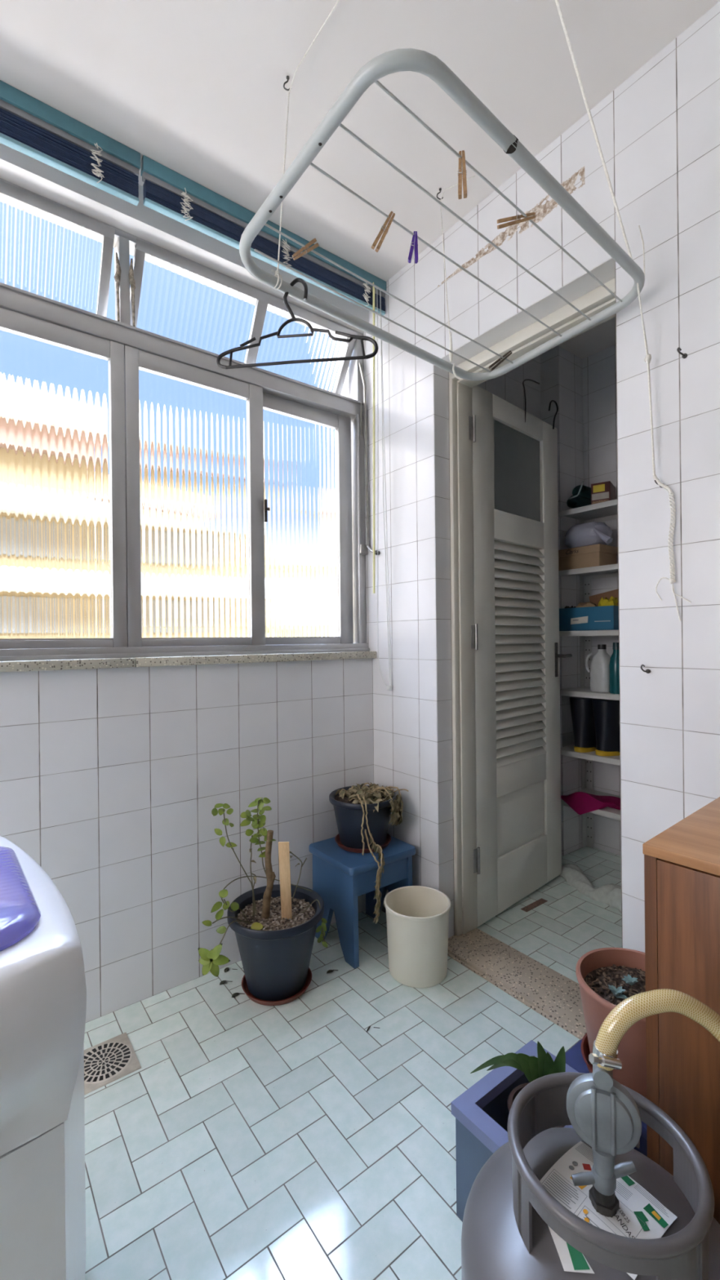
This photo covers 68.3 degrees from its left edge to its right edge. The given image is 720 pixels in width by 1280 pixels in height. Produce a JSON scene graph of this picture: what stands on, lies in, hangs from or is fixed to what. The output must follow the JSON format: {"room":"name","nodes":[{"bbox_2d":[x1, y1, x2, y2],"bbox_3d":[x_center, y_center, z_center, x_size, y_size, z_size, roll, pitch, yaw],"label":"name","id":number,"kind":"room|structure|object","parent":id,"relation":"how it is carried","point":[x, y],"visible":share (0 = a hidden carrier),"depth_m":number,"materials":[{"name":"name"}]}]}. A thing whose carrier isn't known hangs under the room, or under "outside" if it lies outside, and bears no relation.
{"room":"laundry room","nodes":[
{"label":"laundry room","id":0,"kind":"room"},
{"bbox_2d":[0,142,368,333],"bbox_3d":[-0.763,-1.371,1.700,1.930,0.138,0.110,-1,0,-37],"label":"lintel","id":1,"kind":"object","parent":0,"point":[20,169],"visible":0.46,"depth_m":1.70,"materials":[{"name":"white paint"}]},
{"bbox_2d":[0,657,373,1022],"bbox_3d":[-1.351,-0.146,1.275,3.400,2.575,0.160,-1,0,-37],"label":"wall","id":2,"kind":"structure","parent":0,"point":[112,780],"depth_m":1.72,"materials":[{"name":"white tile"}]},
{"bbox_2d":[0,651,376,672],"bbox_3d":[-0.756,0.070,1.669,1.980,0.029,0.130,-1,0,-37],"label":"sill","id":3,"kind":"structure","parent":2,"relation":"attached to","point":[101,663],"depth_m":1.70,"materials":[{"name":"beige stone"}]},
{"bbox_2d":[0,177,380,661],"bbox_3d":[-0.787,-0.623,1.748,1.935,1.358,0.267,-1,0,-35],"label":"window","id":4,"kind":"structure","parent":2,"relation":"in","point":[157,499],"depth_m":1.77,"materials":[{"name":"metal"}]},
{"bbox_2d":[140,155,392,689],"bbox_3d":[-0.265,-0.619,1.867,0.941,1.650,0.050,-1,0,-37],"label":"blind","id":5,"kind":"object","parent":4,"relation":"attached to","point":[166,191],"visible":0.94,"depth_m":1.82,"materials":[{"name":"blue fabric"}]},
{"bbox_2d":[84,846,622,1279],"bbox_3d":[0.239,1.183,0.402,4.850,0.125,3.260,-1,0,-37],"label":"floor","id":6,"kind":"structure","parent":0,"point":[250,1140],"depth_m":1.27,"materials":[{"name":"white tile"}]},
{"bbox_2d":[0,835,86,1279],"bbox_3d":[-0.611,0.719,0.635,0.522,0.829,0.556,-1,0,-26],"label":"washing machine","id":7,"kind":"object","parent":6,"relation":"on","point":[43,987],"visible":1,"depth_m":0.55,"materials":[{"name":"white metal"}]},
{"bbox_2d":[84,1032,141,1095],"bbox_3d":[-0.687,1.134,1.423,0.152,0.009,0.160,-1,0,-37],"label":"floor drain","id":8,"kind":"object","parent":6,"relation":"on","point":[108,1061],"visible":0.8,"depth_m":1.42,"materials":[{"name":"beige plastic"}]},
{"bbox_2d":[231,992,244,997],"bbox_3d":[-0.388,1.127,1.688,0.042,0.006,0.014,-1,0,-25],"label":"dry leaf","id":9,"kind":"object","parent":6,"relation":"on","point":[235,993],"visible":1,"depth_m":1.69,"materials":[{"name":"brown plant"}]},
{"bbox_2d":[198,797,327,1000],"bbox_3d":[-0.311,0.814,1.727,0.394,0.616,0.318,-1,0,-12],"label":"potted plant","id":10,"kind":"object","parent":6,"relation":"on","point":[275,952],"visible":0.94,"depth_m":1.67,"materials":[{"name":"green plant"}]},
{"bbox_2d":[278,841,292,919],"bbox_3d":[-0.238,0.769,1.694,0.034,0.269,0.057,-1,0,0],"label":"wooden stake","id":11,"kind":"object","parent":10,"relation":"on","point":[283,846],"visible":1,"depth_m":1.69,"materials":[{"name":"brown wood"}]},
{"bbox_2d":[241,967,311,1005],"bbox_3d":[-0.271,1.119,1.738,0.228,0.022,0.228,-1,0,-37],"label":"saucer","id":12,"kind":"object","parent":6,"relation":"on","point":[244,985],"visible":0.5,"depth_m":1.67,"materials":[{"name":"red plastic"}]},
{"bbox_2d":[309,835,415,968],"bbox_3d":[0.009,0.952,2.008,0.308,0.348,0.283,-1,0,-37],"label":"stool","id":13,"kind":"object","parent":6,"relation":"on","point":[340,876],"visible":0.7,"depth_m":1.92,"materials":[{"name":"blue paint"}]},
{"bbox_2d":[334,833,391,853],"bbox_3d":[0.012,0.768,2.031,0.216,0.020,0.216,-1,0,-37],"label":"saucer","id":14,"kind":"object","parent":13,"relation":"on","point":[385,844],"visible":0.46,"depth_m":1.96,"materials":[{"name":"red plastic"}]},
{"bbox_2d":[328,782,408,924],"bbox_3d":[0.040,0.773,2.014,0.279,0.430,0.315,-1,0,-37],"label":"potted plant","id":15,"kind":"object","parent":13,"relation":"on","point":[362,812],"visible":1,"depth_m":1.95,"materials":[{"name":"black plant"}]},
{"bbox_2d":[383,885,450,987],"bbox_3d":[0.196,1.007,1.810,0.227,0.236,0.227,-1,0,-37],"label":"waste bin","id":16,"kind":"object","parent":6,"relation":"on","point":[417,917],"visible":1,"depth_m":1.73,"materials":[{"name":"beige plastic"}]},
{"bbox_2d":[451,1040,578,1222],"bbox_3d":[0.344,1.014,1.040,0.263,0.220,0.199,-1,0,-37],"label":"planter","id":17,"kind":"object","parent":6,"relation":"on","point":[481,1113],"visible":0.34,"depth_m":1.03,"materials":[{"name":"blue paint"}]},
{"bbox_2d":[470,1041,565,1128],"bbox_3d":[0.324,0.885,1.000,0.136,0.335,0.236,-1,0,38],"label":"potted plant","id":18,"kind":"object","parent":17,"relation":"on","point":[534,1068],"visible":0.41,"depth_m":0.95,"materials":[{"name":"green plant"}]},
{"bbox_2d":[447,928,586,1039],"bbox_3d":[0.565,1.118,1.723,0.201,0.026,0.688,-1,0,-37],"label":"threshold","id":19,"kind":"object","parent":6,"relation":"on","point":[554,996],"visible":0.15,"depth_m":1.74,"materials":[{"name":"beige stone"}]},
{"bbox_2d":[558,498,620,848],"bbox_3d":[1.365,0.175,2.414,0.288,1.866,0.895,-1,0,-37],"label":"shelving unit","id":20,"kind":"object","parent":6,"relation":"on","point":[606,510],"visible":0.34,"depth_m":2.69,"materials":[{"name":"white wood"}]},
{"bbox_2d":[566,480,591,508],"bbox_3d":[1.134,-0.714,2.663,0.194,0.120,0.105,-1,0,-37],"label":"folded towel","id":21,"kind":"object","parent":20,"relation":"on","point":[581,494],"visible":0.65,"depth_m":2.62,"materials":[{"name":"fabric"}]},
{"bbox_2d":[569,696,595,752],"bbox_3d":[1.157,0.416,2.673,0.251,0.262,0.116,-1,0,-40],"label":"rubber boot","id":22,"kind":"object","parent":20,"relation":"on","point":[581,708],"visible":0.78,"depth_m":2.59,"materials":[{"name":"black rubber"}]},
{"bbox_2d":[558,543,617,570],"bbox_3d":[1.137,-0.402,2.655,0.176,0.108,0.224,-1,0,-37],"label":"shoe box","id":23,"kind":"object","parent":20,"relation":"on","point":[594,555],"visible":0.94,"depth_m":2.58,"materials":[{"name":"beige cardboard"}]},
{"bbox_2d":[564,521,612,548],"bbox_3d":[1.152,-0.514,2.617,0.168,0.135,0.297,-1,0,-28],"label":"plastic bag","id":24,"kind":"object","parent":23,"relation":"on","point":[591,533],"visible":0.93,"depth_m":2.58,"materials":[{"name":"grey plastic"}]},
{"bbox_2d":[559,605,618,631],"bbox_3d":[1.159,-0.103,2.629,0.175,0.114,0.287,-1,0,-37],"label":"shoe box","id":25,"kind":"object","parent":20,"relation":"on","point":[604,617],"visible":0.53,"depth_m":2.56,"materials":[{"name":"blue cardboard"}]},
{"bbox_2d":[576,601,595,607],"bbox_3d":[1.116,-0.125,2.616,0.077,0.125,0.124,-1,0,-37],"label":"cloth","id":26,"kind":"object","parent":25,"relation":"in","point":[580,604],"visible":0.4,"depth_m":2.59,"materials":[{"name":"beige fabric"}]},
{"bbox_2d":[589,589,618,606],"bbox_3d":[1.230,-0.157,2.615,0.040,0.186,0.194,-1,0,-37],"label":"cardboard piece","id":27,"kind":"object","parent":25,"relation":"in","point":[595,599],"visible":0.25,"depth_m":2.62,"materials":[{"name":"brown cardboard"}]},
{"bbox_2d":[598,595,617,606],"bbox_3d":[1.182,-0.140,2.530,0.082,0.136,0.102,-1,0,-37],"label":"cloth","id":28,"kind":"object","parent":25,"relation":"in","point":[613,601],"visible":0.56,"depth_m":2.51,"materials":[{"name":"yellow fabric"}]},
{"bbox_2d":[560,791,620,814],"bbox_3d":[1.181,0.788,2.578,0.206,0.109,0.350,-1,0,-37],"label":"cloth","id":29,"kind":"object","parent":20,"relation":"on","point":[581,802],"visible":0.72,"depth_m":2.55,"materials":[{"name":"fabric"}]},
{"bbox_2d":[585,644,610,692],"bbox_3d":[1.166,0.136,2.573,0.098,0.228,0.109,-1,0,-37],"label":"plastic jug","id":30,"kind":"object","parent":20,"relation":"on","point":[599,665],"visible":0.93,"depth_m":2.54,"materials":[{"name":"white plastic"}]},
{"bbox_2d":[591,480,615,504],"bbox_3d":[1.187,-0.697,2.588,0.085,0.108,0.141,-1,0,35],"label":"product box","id":31,"kind":"object","parent":20,"relation":"on","point":[603,491],"visible":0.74,"depth_m":2.53,"materials":[{"name":"red cardboard"}]},
{"bbox_2d":[591,698,620,755],"bbox_3d":[1.243,0.415,2.562,0.251,0.262,0.116,-1,0,-20],"label":"rubber boot","id":32,"kind":"object","parent":20,"relation":"on","point":[606,712],"visible":0.7,"depth_m":2.50,"materials":[{"name":"black rubber"}]},
{"bbox_2d":[608,642,619,693],"bbox_3d":[1.201,0.131,2.483,0.066,0.238,0.066,-1,0,-37],"label":"bottle","id":33,"kind":"object","parent":20,"relation":"on","point":[614,675],"visible":0.7,"depth_m":2.46,"materials":[{"name":"teal plastic"}]},
{"bbox_2d":[559,863,621,912],"bbox_3d":[1.049,1.073,2.324,0.149,0.076,0.514,-1,0,-22],"label":"rag","id":34,"kind":"object","parent":6,"relation":"on","point":[610,895],"visible":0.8,"depth_m":2.30,"materials":[{"name":"fabric"}]},
{"bbox_2d":[461,1071,719,1279],"bbox_3d":[0.313,0.884,0.677,0.363,0.481,0.363,-1,0,-37],"label":"gas cylinder","id":35,"kind":"object","parent":6,"relation":"on","point":[506,1234],"visible":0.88,"depth_m":0.67,"materials":[{"name":"grey paint"}]},
{"bbox_2d":[547,1225,594,1273],"bbox_3d":[0.243,0.729,0.650,0.030,0.009,0.091,-1,0,-16],"label":"paper label","id":36,"kind":"object","parent":35,"relation":"on","point":[571,1260],"visible":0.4,"depth_m":0.63,"materials":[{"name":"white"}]},
{"bbox_2d":[566,1064,641,1195],"bbox_3d":[0.310,0.604,0.677,0.088,0.185,0.038,-1,0,19],"label":"gas regulator","id":37,"kind":"object","parent":35,"relation":"attached to","point":[603,1113],"visible":0.99,"depth_m":0.67,"materials":[{"name":"metal"}]},
{"bbox_2d":[592,1064,613,1089],"bbox_3d":[0.309,0.538,0.677,0.023,0.053,0.024,-1,0,-37],"label":"outlet","id":38,"kind":"object","parent":37,"relation":"attached to","point":[602,1079],"depth_m":0.66,"materials":[{"name":"metal"}]},
{"bbox_2d":[594,988,719,1071],"bbox_3d":[0.470,0.686,0.646,0.340,0.480,0.087,-1,0,22],"label":"gas hose","id":39,"kind":"object","parent":37,"relation":"attached to","point":[634,1008],"visible":0.97,"depth_m":0.67,"materials":[{"name":"rubber"}]},
{"bbox_2d":[588,1040,622,1070],"bbox_3d":[0.305,0.523,0.671,0.046,0.022,0.036,-1,0,-10],"label":"clamp","id":40,"kind":"object","parent":39,"relation":"attached to","point":[597,1057],"visible":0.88,"depth_m":0.66,"materials":[{"name":"silver metal"}]},
{"bbox_2d":[539,1140,677,1279],"bbox_3d":[0.316,0.724,0.687,0.112,0.012,0.130,-1,0,-37],"label":"paper label","id":41,"kind":"object","parent":35,"relation":"on","point":[639,1215],"visible":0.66,"depth_m":0.68,"materials":[{"name":"white paper"}]},
{"bbox_2d":[542,1172,578,1208],"bbox_3d":[0.266,0.722,0.697,0.026,0.004,0.042,-1,0,-37],"label":"print","id":42,"kind":"object","parent":41,"relation":"on","point":[561,1185],"depth_m":0.70,"materials":[{"name":"grey paper"}]},
{"bbox_2d":[575,1142,593,1162],"bbox_3d":[0.324,0.725,0.750,0.020,0.005,0.032,-1,0,-37],"label":"print","id":43,"kind":"object","parent":41,"relation":"on","point":[584,1153],"depth_m":0.75,"materials":[{"name":"grey paper"}]},
{"bbox_2d":[615,1181,632,1200],"bbox_3d":[0.338,0.720,0.700,0.015,0.002,0.036,-1,0,-37],"label":"print","id":44,"kind":"object","parent":41,"relation":"on","point":[624,1190],"depth_m":0.69,"materials":[{"name":"grey paper"}]},
{"bbox_2d":[635,1184,668,1217],"bbox_3d":[0.378,0.724,0.686,0.009,0.004,0.043,-1,0,-37],"label":"print","id":45,"kind":"object","parent":41,"relation":"on","point":[642,1194],"depth_m":0.68,"materials":[{"name":"grey paper"}]},
{"bbox_2d":[564,1038,647,1156],"bbox_3d":[0.596,1.022,1.142,0.253,0.197,0.241,-1,0,-37],"label":"plant stand","id":46,"kind":"object","parent":6,"relation":"on","point":[574,1057],"visible":0.02,"depth_m":1.16,"materials":[{"name":"blue paint"}]},
{"bbox_2d":[581,1032,592,1072],"bbox_3d":[0.590,0.909,1.125,0.224,0.030,0.224,-1,0,-37],"label":"saucer","id":47,"kind":"object","parent":46,"relation":"on","point":[585,1051],"visible":0.13,"depth_m":1.17,"materials":[{"name":"red plastic"}]},
{"bbox_2d":[575,947,646,1097],"bbox_3d":[0.589,0.818,1.125,0.242,0.196,0.242,-1,0,-37],"label":"potted plant","id":48,"kind":"object","parent":47,"relation":"on","point":[606,977],"visible":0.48,"depth_m":1.13,"materials":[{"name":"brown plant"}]},
{"bbox_2d":[642,796,719,1224],"bbox_3d":[0.806,0.719,0.801,0.490,0.800,0.520,-1,0,-40],"label":"base cabinet","id":49,"kind":"object","parent":6,"relation":"on","point":[682,863],"visible":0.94,"depth_m":0.80,"materials":[{"name":"brown wood"}]},
{"bbox_2d":[0,0,719,281],"bbox_3d":[-0.394,-1.503,0.040,3.450,0.120,3.420,-1,0,-37],"label":"ceiling","id":50,"kind":"structure","parent":0,"point":[195,88],"depth_m":1.38,"materials":[{"name":"white paint"}]},
{"bbox_2d":[0,80,140,205],"bbox_3d":[-1.043,-1.361,1.280,0.978,0.150,0.045,-1,0,-37],"label":"blind","id":51,"kind":"object","parent":50,"relation":"hanging from","point":[28,126],"visible":1,"depth_m":1.46,"materials":[{"name":"blue fabric"}]},
{"bbox_2d":[283,75,289,90],"bbox_3d":[-0.187,-1.430,1.363,0.021,0.040,0.008,-1,0,8],"label":"ceiling hook","id":52,"kind":"object","parent":50,"relation":"attached to","point":[287,77],"visible":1,"depth_m":1.36,"materials":[{"name":"metal"}]},
{"bbox_2d":[271,0,339,288],"bbox_3d":[-0.158,-1.118,1.240,0.130,0.645,0.229,-1,0,-37],"label":"cord","id":53,"kind":"object","parent":52,"relation":"hanging from","point":[277,274],"visible":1,"depth_m":1.25,"materials":[{"name":"white fabric"}]},
{"bbox_2d":[239,48,644,381],"bbox_3d":[0.220,-0.835,1.217,0.893,0.067,0.535,-1,0,-40],"label":"drying rack","id":54,"kind":"object","parent":53,"relation":"hanging from","point":[420,61],"visible":0.99,"depth_m":1.02,"materials":[{"name":"grey metal"}]},
{"bbox_2d":[216,277,377,368],"bbox_3d":[-0.149,-0.730,1.220,0.384,0.200,0.008,-1,0,9],"label":"clothes hanger","id":55,"kind":"object","parent":54,"relation":"hanging from","point":[242,347],"visible":1,"depth_m":1.22,"materials":[{"name":"black plastic"}]},
{"bbox_2d":[292,238,319,260],"bbox_3d":[-0.114,-0.817,1.111,0.057,0.044,0.017,-1,0,2],"label":"clothespin","id":56,"kind":"object","parent":54,"relation":"attached to","point":[315,246],"visible":1,"depth_m":1.11,"materials":[{"name":"brown wood"}]},
{"bbox_2d":[371,211,395,252],"bbox_3d":[0.046,-0.808,1.050,0.047,0.076,0.015,-1,0,-6],"label":"clothespin","id":57,"kind":"object","parent":54,"relation":"attached to","point":[384,233],"visible":1,"depth_m":1.05,"materials":[{"name":"brown wood"}]},
{"bbox_2d":[408,231,417,263],"bbox_3d":[0.109,-0.810,1.096,0.021,0.060,0.013,-1,0,2],"label":"clothespin","id":58,"kind":"object","parent":54,"relation":"attached to","point":[415,240],"visible":1,"depth_m":1.09,"materials":[{"name":"purple plastic"}]},
{"bbox_2d":[457,150,466,199],"bbox_3d":[0.180,-0.819,0.935,0.016,0.077,0.013,-1,0,12],"label":"clothespin","id":59,"kind":"object","parent":54,"relation":"attached to","point":[462,160],"visible":1,"depth_m":0.93,"materials":[{"name":"brown wood"}]},
{"bbox_2d":[488,350,511,371],"bbox_3d":[0.413,-0.822,1.563,0.069,0.059,0.015,-1,0,-3],"label":"clothespin","id":60,"kind":"object","parent":54,"relation":"attached to","point":[500,360],"visible":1,"depth_m":1.56,"materials":[{"name":"brown wood"}]},
{"bbox_2d":[504,134,518,153],"bbox_3d":[0.261,-0.854,0.917,0.021,0.024,0.024,-1,0,-37],"label":"hook","id":61,"kind":"object","parent":54,"relation":"on","point":[511,144],"depth_m":0.91,"materials":[{"name":"black plastic"}]},
{"bbox_2d":[497,212,535,229],"bbox_3d":[0.314,-0.844,1.068,0.077,0.032,0.018,-1,0,-3],"label":"clothespin","id":62,"kind":"object","parent":54,"relation":"attached to","point":[516,221],"visible":1,"depth_m":1.06,"materials":[{"name":"brown wood"}]},
{"bbox_2d":[436,187,443,199],"bbox_3d":[0.257,-1.435,1.707,0.021,0.040,0.008,-1,0,8],"label":"ceiling hook","id":63,"kind":"object","parent":50,"relation":"attached to","point":[440,188],"visible":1,"depth_m":1.71,"materials":[{"name":"metal"}]},
{"bbox_2d":[440,175,475,379],"bbox_3d":[0.284,-1.110,1.632,0.114,0.671,0.117,-1,0,29],"label":"cord","id":64,"kind":"object","parent":63,"relation":"hanging from","point":[451,354],"visible":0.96,"depth_m":1.61,"materials":[{"name":"white fabric"}]},
{"bbox_2d":[341,1,719,952],"bbox_3d":[0.995,-0.258,1.138,0.170,2.750,3.500,-1,0,-37],"label":"wall","id":65,"kind":"structure","parent":0,"point":[658,132],"depth_m":1.39,"materials":[{"name":"white tile"}]},
{"bbox_2d":[468,385,572,926],"bbox_3d":[0.694,0.055,2.258,0.714,2.092,0.088,-1,0,-43],"label":"door","id":66,"kind":"structure","parent":65,"relation":"in","point":[515,630],"depth_m":2.24,"materials":[{"name":"grey paint"}]},
{"bbox_2d":[522,378,540,422],"bbox_3d":[0.749,-1.044,2.327,0.138,0.205,0.012,-1,0,-42],"label":"wire hook","id":67,"kind":"object","parent":66,"relation":"attached to","point":[538,383],"visible":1,"depth_m":2.29,"materials":[{"name":"metal"}]},
{"bbox_2d":[548,400,558,429],"bbox_3d":[0.894,-1.041,2.452,0.090,0.138,0.010,-1,0,-44],"label":"wire hook","id":68,"kind":"object","parent":66,"relation":"attached to","point":[553,401],"visible":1,"depth_m":2.45,"materials":[{"name":"black metal"}]},
{"bbox_2d":[448,277,615,936],"bbox_3d":[0.588,0.044,1.756,0.108,2.121,0.674,-1,0,-37],"label":"door frame","id":69,"kind":"structure","parent":65,"relation":"attached to","point":[599,299],"depth_m":1.99,"materials":[{"name":"beige paint"}]},
{"bbox_2d":[640,664,650,673],"bbox_3d":[0.723,0.073,1.342,0.032,0.023,0.011,-1,0,-30],"label":"wall hook","id":70,"kind":"object","parent":65,"relation":"attached to","point":[647,671],"visible":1,"depth_m":1.34,"materials":[{"name":"metal"}]},
{"bbox_2d":[676,346,687,358],"bbox_3d":[0.770,-0.687,1.268,0.032,0.023,0.011,-1,0,-30],"label":"wall hook","id":71,"kind":"object","parent":65,"relation":"attached to","point":[684,355],"visible":1,"depth_m":1.27,"materials":[{"name":"metal"}]},
{"bbox_3d":[0.741,-0.389,1.312,0.031,0.023,0.014,-1,0,-37],"label":"wall hook","id":72,"kind":"object","parent":65,"relation":"attached to","visible":0},
{"bbox_2d":[555,0,691,621],"bbox_3d":[0.597,-0.750,1.250,0.362,1.411,0.070,-1,0,-14],"label":"pull cord","id":73,"kind":"object","parent":72,"relation":"hanging from","point":[648,357],"visible":0.99,"depth_m":1.28,"materials":[{"name":"white fabric"}]},
{"bbox_2d":[477,345,583,855],"bbox_3d":[0.701,-0.256,2.607,1.140,2.750,0.205,-1,0,-37],"label":"wall","id":74,"kind":"structure","parent":0,"point":[558,371],"depth_m":2.77,"materials":[{"name":"tile"}]},
{"bbox_2d":[555,316,615,359],"bbox_3d":[1.163,-1.576,1.998,1.400,0.120,1.750,-1,0,-37],"label":"ceiling","id":75,"kind":"structure","parent":0,"point":[597,339],"depth_m":2.69,"materials":[{"name":"white paint"}]},
{"bbox_2d":[582,344,621,855],"bbox_3d":[1.665,-0.266,2.370,0.112,2.750,1.750,-1,0,-37],"label":"wall","id":76,"kind":"structure","parent":0,"point":[599,369],"depth_m":2.79,"materials":[{"name":"tile"}]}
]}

